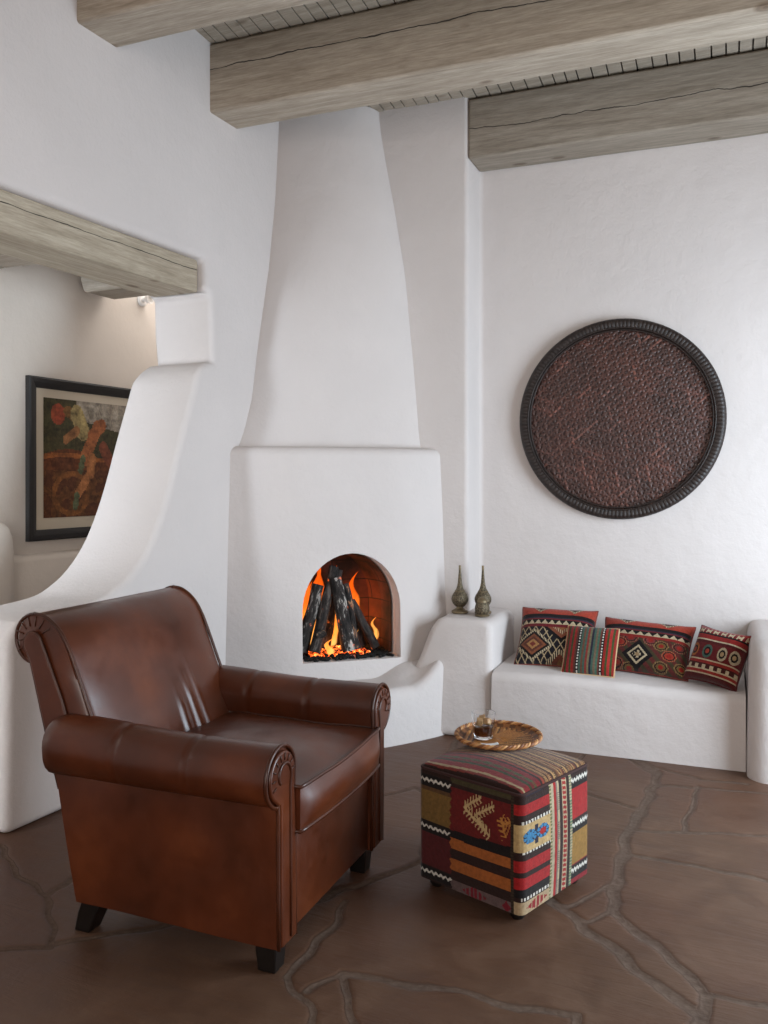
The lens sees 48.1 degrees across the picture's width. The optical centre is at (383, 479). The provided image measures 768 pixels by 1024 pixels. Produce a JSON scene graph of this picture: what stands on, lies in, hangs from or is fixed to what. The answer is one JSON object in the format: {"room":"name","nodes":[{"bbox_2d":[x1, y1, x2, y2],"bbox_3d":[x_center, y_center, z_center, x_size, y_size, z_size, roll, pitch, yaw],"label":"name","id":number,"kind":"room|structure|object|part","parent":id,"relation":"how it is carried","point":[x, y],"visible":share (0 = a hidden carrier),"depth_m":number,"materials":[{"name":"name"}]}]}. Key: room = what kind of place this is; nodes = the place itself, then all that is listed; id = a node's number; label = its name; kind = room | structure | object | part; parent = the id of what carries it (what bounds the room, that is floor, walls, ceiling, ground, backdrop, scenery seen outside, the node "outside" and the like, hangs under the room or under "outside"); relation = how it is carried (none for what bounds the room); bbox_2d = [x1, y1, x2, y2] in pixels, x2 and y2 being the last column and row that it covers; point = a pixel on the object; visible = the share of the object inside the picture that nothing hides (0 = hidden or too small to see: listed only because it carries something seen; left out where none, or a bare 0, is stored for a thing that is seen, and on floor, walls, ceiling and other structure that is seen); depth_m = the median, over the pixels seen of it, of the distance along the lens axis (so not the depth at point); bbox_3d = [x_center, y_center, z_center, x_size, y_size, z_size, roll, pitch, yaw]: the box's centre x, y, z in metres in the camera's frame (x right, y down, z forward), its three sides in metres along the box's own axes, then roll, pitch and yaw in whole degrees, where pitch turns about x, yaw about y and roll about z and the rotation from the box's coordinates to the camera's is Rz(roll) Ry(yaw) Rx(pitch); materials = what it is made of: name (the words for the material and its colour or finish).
{"room":"traditional dwelling","nodes":[
{"label":"traditional dwelling","id":0,"kind":"room"},
{"bbox_2d":[0,264,157,601],"bbox_3d":[-2.816,-0.200,3.417,0.355,3.200,8.700,0,0,26],"label":"wall","id":1,"kind":"structure","parent":0,"point":[50,327],"depth_m":4.93,"materials":[{"name":"paint"}]},
{"bbox_2d":[0,523,13,604],"bbox_3d":[-2.071,0.807,4.445,0.150,1.185,0.320,0,0,26],"label":"trim","id":2,"kind":"structure","parent":1,"relation":"attached to","point":[6,543],"depth_m":4.49,"materials":[{"name":"paint"}]},
{"bbox_2d":[25,375,130,541],"bbox_3d":[-1.718,-0.120,5.361,0.034,0.930,1.245,0,0,26],"label":"framed picture","id":3,"kind":"object","parent":1,"relation":"attached to","point":[72,428],"visible":0.5,"depth_m":5.05,"materials":[{"name":"black"}]},
{"bbox_2d":[43,397,125,517],"bbox_3d":[-1.723,-0.128,5.363,0.001,0.691,1.011,0,0,26],"label":"artwork","id":4,"kind":"object","parent":3,"relation":"attached to","point":[80,438],"depth_m":5.13},
{"bbox_2d":[81,277,146,298],"bbox_3d":[-1.471,-1.260,5.116,0.696,0.280,0.230,0,0,26],"label":"beam","id":5,"kind":"structure","parent":1,"relation":"attached to","point":[90,286],"depth_m":5.14,"materials":[{"name":"brown wood"}]},
{"bbox_2d":[137,295,153,306],"bbox_3d":[-1.561,-1.185,5.643,0.076,0.088,0.088,0,0,26],"label":"wall spotlight","id":6,"kind":"object","parent":1,"relation":"attached to","point":[142,300],"visible":0.89,"depth_m":5.63,"materials":[{"name":"white ceramic"}]},
{"bbox_3d":[-1.588,-1.185,5.656,0.016,0.088,0.088,0,0,26],"label":"mounting plate","id":7,"kind":"part","parent":6,"relation":"part of","materials":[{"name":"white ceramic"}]},
{"bbox_2d":[0,0,278,832],"bbox_3d":[-2.116,-0.575,2.523,0.400,3.950,7.700,0,0,26],"label":"wall","id":8,"kind":"structure","parent":0,"point":[127,139],"depth_m":4.24,"materials":[{"name":"paint"}]},
{"bbox_2d":[0,253,34,268],"bbox_3d":[-2.315,-1.140,3.371,0.690,0.040,2.453,0,0,26],"label":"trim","id":9,"kind":"structure","parent":8,"relation":"attached to","point":[6,261],"depth_m":4.43,"materials":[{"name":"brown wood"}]},
{"bbox_2d":[0,189,196,296],"bbox_3d":[-1.665,-1.071,3.443,0.291,0.173,2.548,0,0,26],"label":"wooden lintel","id":10,"kind":"object","parent":8,"relation":"attached to","point":[32,231],"visible":1,"depth_m":3.90,"materials":[{"name":"brown wood"}]},
{"bbox_2d":[0,735,767,1023],"bbox_3d":[-0.523,1.402,2.364,7.800,0.004,9.000,0,0,26],"label":"floor","id":11,"kind":"structure","parent":0,"point":[666,922],"depth_m":2.62,"materials":[{"name":"brown stone"}]},
{"bbox_2d":[14,585,390,973],"bbox_3d":[-0.572,0.909,2.924,1.022,0.982,0.958,0,0,21],"label":"leather armchair","id":12,"kind":"object","parent":11,"relation":"on","point":[199,793],"visible":1,"depth_m":2.62,"materials":[{"name":"brown leather"}]},
{"bbox_3d":[-0.903,1.346,2.682,0.106,0.108,0.072,0,0,21],"label":"leg","id":13,"kind":"part","parent":12,"relation":"part of","materials":[{"name":"black wood"}]},
{"bbox_3d":[-0.848,0.858,3.030,0.428,0.864,0.756,0,0,21],"label":"backrest","id":14,"kind":"part","parent":12,"relation":"part of","materials":[{"name":"leather"}]},
{"bbox_3d":[-0.652,1.017,2.541,0.768,0.584,0.183,0,0,21],"label":"arm","id":15,"kind":"part","parent":12,"relation":"part of","materials":[{"name":"leather"}]},
{"bbox_3d":[-0.325,1.346,2.470,0.072,0.108,0.072,0,0,21],"label":"leg","id":16,"kind":"part","parent":12,"relation":"part of","materials":[{"name":"black wood"}]},
{"bbox_3d":[-0.287,1.031,2.405,0.020,0.549,0.160,0,0,21],"label":"panel","id":17,"kind":"part","parent":12,"relation":"part of","materials":[{"name":"leather"}]},
{"bbox_2d":[187,712,379,829],"bbox_3d":[-0.409,0.929,2.861,0.672,0.169,0.626,0,0,21],"label":"seat cushion","id":18,"kind":"object","parent":12,"relation":"on","point":[336,753],"depth_m":2.85,"materials":[{"name":"leather"}]},
{"bbox_3d":[-0.375,1.017,3.262,0.768,0.584,0.183,0,0,21],"label":"arm","id":19,"kind":"part","parent":12,"relation":"part of","materials":[{"name":"leather"}]},
{"bbox_3d":[-0.186,1.160,2.776,0.050,0.296,0.600,0,0,21],"label":"rail","id":20,"kind":"part","parent":12,"relation":"part of","materials":[{"name":"leather"}]},
{"bbox_3d":[-0.086,1.346,3.091,0.072,0.108,0.072,0,0,21],"label":"leg","id":21,"kind":"part","parent":12,"relation":"part of","materials":[{"name":"black wood"}]},
{"bbox_3d":[-0.014,1.031,3.118,0.020,0.549,0.160,0,0,21],"label":"panel","id":22,"kind":"part","parent":12,"relation":"part of","materials":[{"name":"leather"}]},
{"bbox_2d":[225,106,445,747],"bbox_3d":[-0.266,-0.480,4.855,1.193,3.760,1.290,0,0,26],"label":"fireplace","id":23,"kind":"object","parent":11,"relation":"on","point":[329,465],"visible":0.63,"depth_m":4.93,"materials":[{"name":"paint"}]},
{"bbox_2d":[308,645,370,656],"bbox_3d":[-0.266,0.974,4.943,0.358,0.064,0.208,0,0,-18],"label":"embers","id":24,"kind":"object","parent":23,"relation":"in","point":[337,649],"visible":0.41,"depth_m":4.88},
{"bbox_2d":[309,565,338,652],"bbox_3d":[-0.342,0.736,4.903,0.066,0.490,0.223,0,0,40],"label":"log","id":25,"kind":"object","parent":24,"relation":"on","point":[324,608],"visible":0.91,"depth_m":4.88,"materials":[{"name":"black wood"}]},
{"bbox_2d":[315,629,325,637],"bbox_3d":[-0.360,0.865,4.872,0.062,0.047,0.104,0,0,-9],"label":"log","id":26,"kind":"object","parent":25,"relation":"on","point":[320,633],"visible":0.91,"depth_m":4.82,"materials":[{"name":"black wood"}]},
{"bbox_2d":[322,569,342,648],"bbox_3d":[-0.317,0.746,4.993,0.164,0.466,0.082,0,0,-22],"label":"log","id":27,"kind":"object","parent":24,"relation":"on","point":[329,630],"visible":0.27,"depth_m":4.96,"materials":[{"name":"black wood"}]},
{"bbox_2d":[302,566,377,654],"bbox_3d":[-0.260,0.725,4.971,0.546,0.530,0.261,0,0,-16],"label":"flames","id":28,"kind":"object","parent":24,"relation":"on","point":[318,580],"visible":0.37,"depth_m":5.00,"materials":[{"name":"orange"}]},
{"bbox_2d":[329,577,355,651],"bbox_3d":[-0.235,0.766,4.909,0.170,0.426,0.088,0,0,35],"label":"log","id":29,"kind":"object","parent":24,"relation":"on","point":[347,640],"visible":1,"depth_m":4.88,"materials":[{"name":"black wood"}]},
{"bbox_2d":[343,583,360,649],"bbox_3d":[-0.191,0.786,4.953,0.133,0.381,0.052,0,0,34],"label":"log","id":30,"kind":"object","parent":24,"relation":"on","point":[350,603],"visible":0.66,"depth_m":4.94,"materials":[{"name":"black wood"}]},
{"bbox_2d":[349,586,365,646],"bbox_3d":[-0.175,0.796,5.027,0.139,0.362,0.056,0,0,-3],"label":"log","id":31,"kind":"object","parent":24,"relation":"on","point":[359,630],"visible":0.28,"depth_m":5.00,"materials":[{"name":"black wood"}]},
{"bbox_2d":[303,644,393,661],"bbox_3d":[-0.237,0.985,4.935,0.532,0.042,0.342,0,0,-18],"label":"coals","id":32,"kind":"object","parent":23,"relation":"in","point":[377,651],"visible":0.67,"depth_m":4.82,"materials":[{"name":"black"}]},
{"bbox_2d":[302,583,323,652],"bbox_3d":[-0.428,0.786,4.892,0.185,0.393,0.083,0,0,-39],"label":"log","id":33,"kind":"object","parent":32,"relation":"on","point":[310,616],"visible":0.83,"depth_m":4.87,"materials":[{"name":"black wood"}]},
{"bbox_2d":[353,599,379,649],"bbox_3d":[-0.117,0.836,4.985,0.185,0.293,0.058,0,0,1],"label":"log","id":34,"kind":"object","parent":32,"relation":"on","point":[368,633],"visible":0.95,"depth_m":4.97,"materials":[{"name":"black wood"}]},
{"bbox_2d":[416,607,513,735],"bbox_3d":[0.455,1.081,4.965,0.488,0.637,0.585,0,0,21],"label":"ledge","id":35,"kind":"object","parent":11,"relation":"on","point":[469,647],"visible":0.62,"depth_m":4.71,"materials":[{"name":"white paint"}]},
{"bbox_2d":[451,565,467,613],"bbox_3d":[0.434,0.624,4.925,0.096,0.273,0.096,0,0,26],"label":"bottle","id":36,"kind":"object","parent":35,"relation":"on","point":[459,598],"visible":1,"depth_m":4.90,"materials":[{"name":"silver metal"}]},
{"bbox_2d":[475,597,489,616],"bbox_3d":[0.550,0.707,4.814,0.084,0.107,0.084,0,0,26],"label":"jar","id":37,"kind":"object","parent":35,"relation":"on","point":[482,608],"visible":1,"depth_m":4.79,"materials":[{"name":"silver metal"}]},
{"bbox_3d":[0.550,0.668,4.814,0.062,0.030,0.062,0,0,26],"label":"lid","id":38,"kind":"part","parent":37,"relation":"part of","materials":[{"name":"gold metal"}]},
{"bbox_2d":[475,602,489,614],"bbox_3d":[0.550,0.716,4.814,0.082,0.067,0.082,0,0,26],"label":"bowl","id":39,"kind":"object","parent":37,"relation":"on","point":[481,608],"depth_m":4.78,"materials":[{"name":"metal"}]},
{"bbox_2d":[475,565,490,613],"bbox_3d":[0.565,0.624,4.905,0.096,0.273,0.096,0,0,26],"label":"bottle","id":40,"kind":"object","parent":35,"relation":"on","point":[482,592],"visible":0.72,"depth_m":4.89,"materials":[{"name":"silver metal"}]},
{"bbox_2d":[421,745,586,919],"bbox_3d":[0.418,1.174,2.990,0.441,0.452,0.441,0,0,43],"label":"ottoman","id":41,"kind":"object","parent":11,"relation":"on","point":[505,830],"visible":0.86,"depth_m":2.83,"materials":[{"name":"fabric"}]},
{"bbox_2d":[454,720,542,750],"bbox_3d":[0.417,0.935,3.143,0.322,0.033,0.321,0,0,11],"label":"wicker tray","id":42,"kind":"object","parent":41,"relation":"on","point":[510,735],"visible":0.88,"depth_m":3.15,"materials":[{"name":"brown wicker"}]},
{"bbox_2d":[472,709,494,739],"bbox_3d":[0.364,0.896,3.148,0.087,0.094,0.087,0,0,26],"label":"tumbler","id":43,"kind":"object","parent":42,"relation":"on","point":[483,725],"visible":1,"depth_m":3.12,"materials":[{"name":"clear glass"}]},
{"bbox_2d":[481,742,498,744],"bbox_3d":[0.375,0.937,3.053,0.062,0.005,0.022,0,0,-8],"label":"paper slip","id":44,"kind":"object","parent":42,"relation":"on","point":[495,743],"visible":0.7,"depth_m":3.06,"materials":[{"name":"white paper"}]},
{"bbox_3d":[0.418,0.939,3.144,0.300,0.016,0.300,0,1,26],"label":"woven dish","id":45,"kind":"part","parent":42,"relation":"part of","materials":[{"name":"wicker"}]},
{"bbox_2d":[491,651,745,771],"bbox_3d":[1.262,1.209,4.631,1.255,0.382,0.607,0,0,22],"label":"bench","id":46,"kind":"object","parent":11,"relation":"on","point":[629,715],"visible":0.84,"depth_m":4.35,"materials":[{"name":"white paint"}]},
{"bbox_2d":[514,607,598,666],"bbox_3d":[0.962,0.882,4.800,0.433,0.303,0.273,0,0,22],"label":"pillow","id":47,"kind":"object","parent":46,"relation":"on","point":[542,641],"visible":0.83,"depth_m":4.75,"materials":[{"name":"fabric"}]},
{"bbox_2d":[561,625,619,677],"bbox_3d":[1.105,0.915,4.601,0.283,0.235,0.197,0,0,24],"label":"pillow","id":48,"kind":"object","parent":46,"relation":"on","point":[592,651],"visible":1,"depth_m":4.56,"materials":[{"name":"fabric"}]},
{"bbox_2d":[605,617,695,681],"bbox_3d":[1.406,0.905,4.630,0.491,0.277,0.239,0,0,30],"label":"pillow","id":49,"kind":"object","parent":46,"relation":"on","point":[655,649],"visible":0.84,"depth_m":4.55,"materials":[{"name":"fabric"}]},
{"bbox_2d":[683,625,750,691],"bbox_3d":[1.702,0.904,4.376,0.229,0.287,0.290,0,0,-33],"label":"pillow","id":50,"kind":"object","parent":46,"relation":"on","point":[718,658],"visible":1,"depth_m":4.31,"materials":[{"name":"fabric"}]},
{"bbox_2d":[745,619,767,783],"bbox_3d":[2.497,1.077,4.065,1.452,0.646,0.747,0,0,22],"label":"pier","id":51,"kind":"object","parent":11,"relation":"on","point":[756,669],"visible":0.94,"depth_m":4.01,"materials":[{"name":"white paint"}]},
{"bbox_2d":[195,0,767,111],"bbox_3d":[0.014,-2.555,1.664,4.489,0.748,7.500,0,0,22],"label":"ceiling","id":52,"kind":"structure","parent":0,"point":[318,11],"depth_m":4.48,"materials":[{"name":"grey wood"}]},
{"bbox_2d":[77,0,322,46],"bbox_3d":[0.613,-2.172,3.067,4.095,0.407,0.254,0,0,22],"label":"ceiling beam","id":53,"kind":"structure","parent":52,"relation":"attached to","point":[119,23],"depth_m":3.66,"materials":[{"name":"brown wood"}]},
{"bbox_2d":[210,0,767,128],"bbox_3d":[0.986,-2.119,3.917,4.030,0.361,0.260,0,0,22],"label":"ceiling beam","id":54,"kind":"structure","parent":52,"relation":"attached to","point":[416,48],"depth_m":4.10,"materials":[{"name":"brown wood"}]},
{"bbox_2d":[469,49,767,171],"bbox_3d":[1.871,-2.038,4.580,2.875,0.348,0.262,0,0,22],"label":"ceiling beam","id":55,"kind":"structure","parent":52,"relation":"attached to","point":[726,97],"depth_m":4.70,"materials":[{"name":"brown wood"}]},
{"bbox_2d":[379,96,767,679],"bbox_3d":[1.168,-0.575,5.022,4.650,3.950,0.556,0,0,22],"label":"wall","id":56,"kind":"structure","parent":0,"point":[501,266],"depth_m":5.00,"materials":[{"name":"paint"}]},
{"bbox_2d":[520,318,726,518],"bbox_3d":[1.337,-0.347,4.896,1.142,1.142,0.057,0,0,22],"label":"woven tray","id":57,"kind":"object","parent":56,"relation":"attached to","point":[622,418],"visible":1,"depth_m":4.88,"materials":[{"name":"wicker"}]}
]}

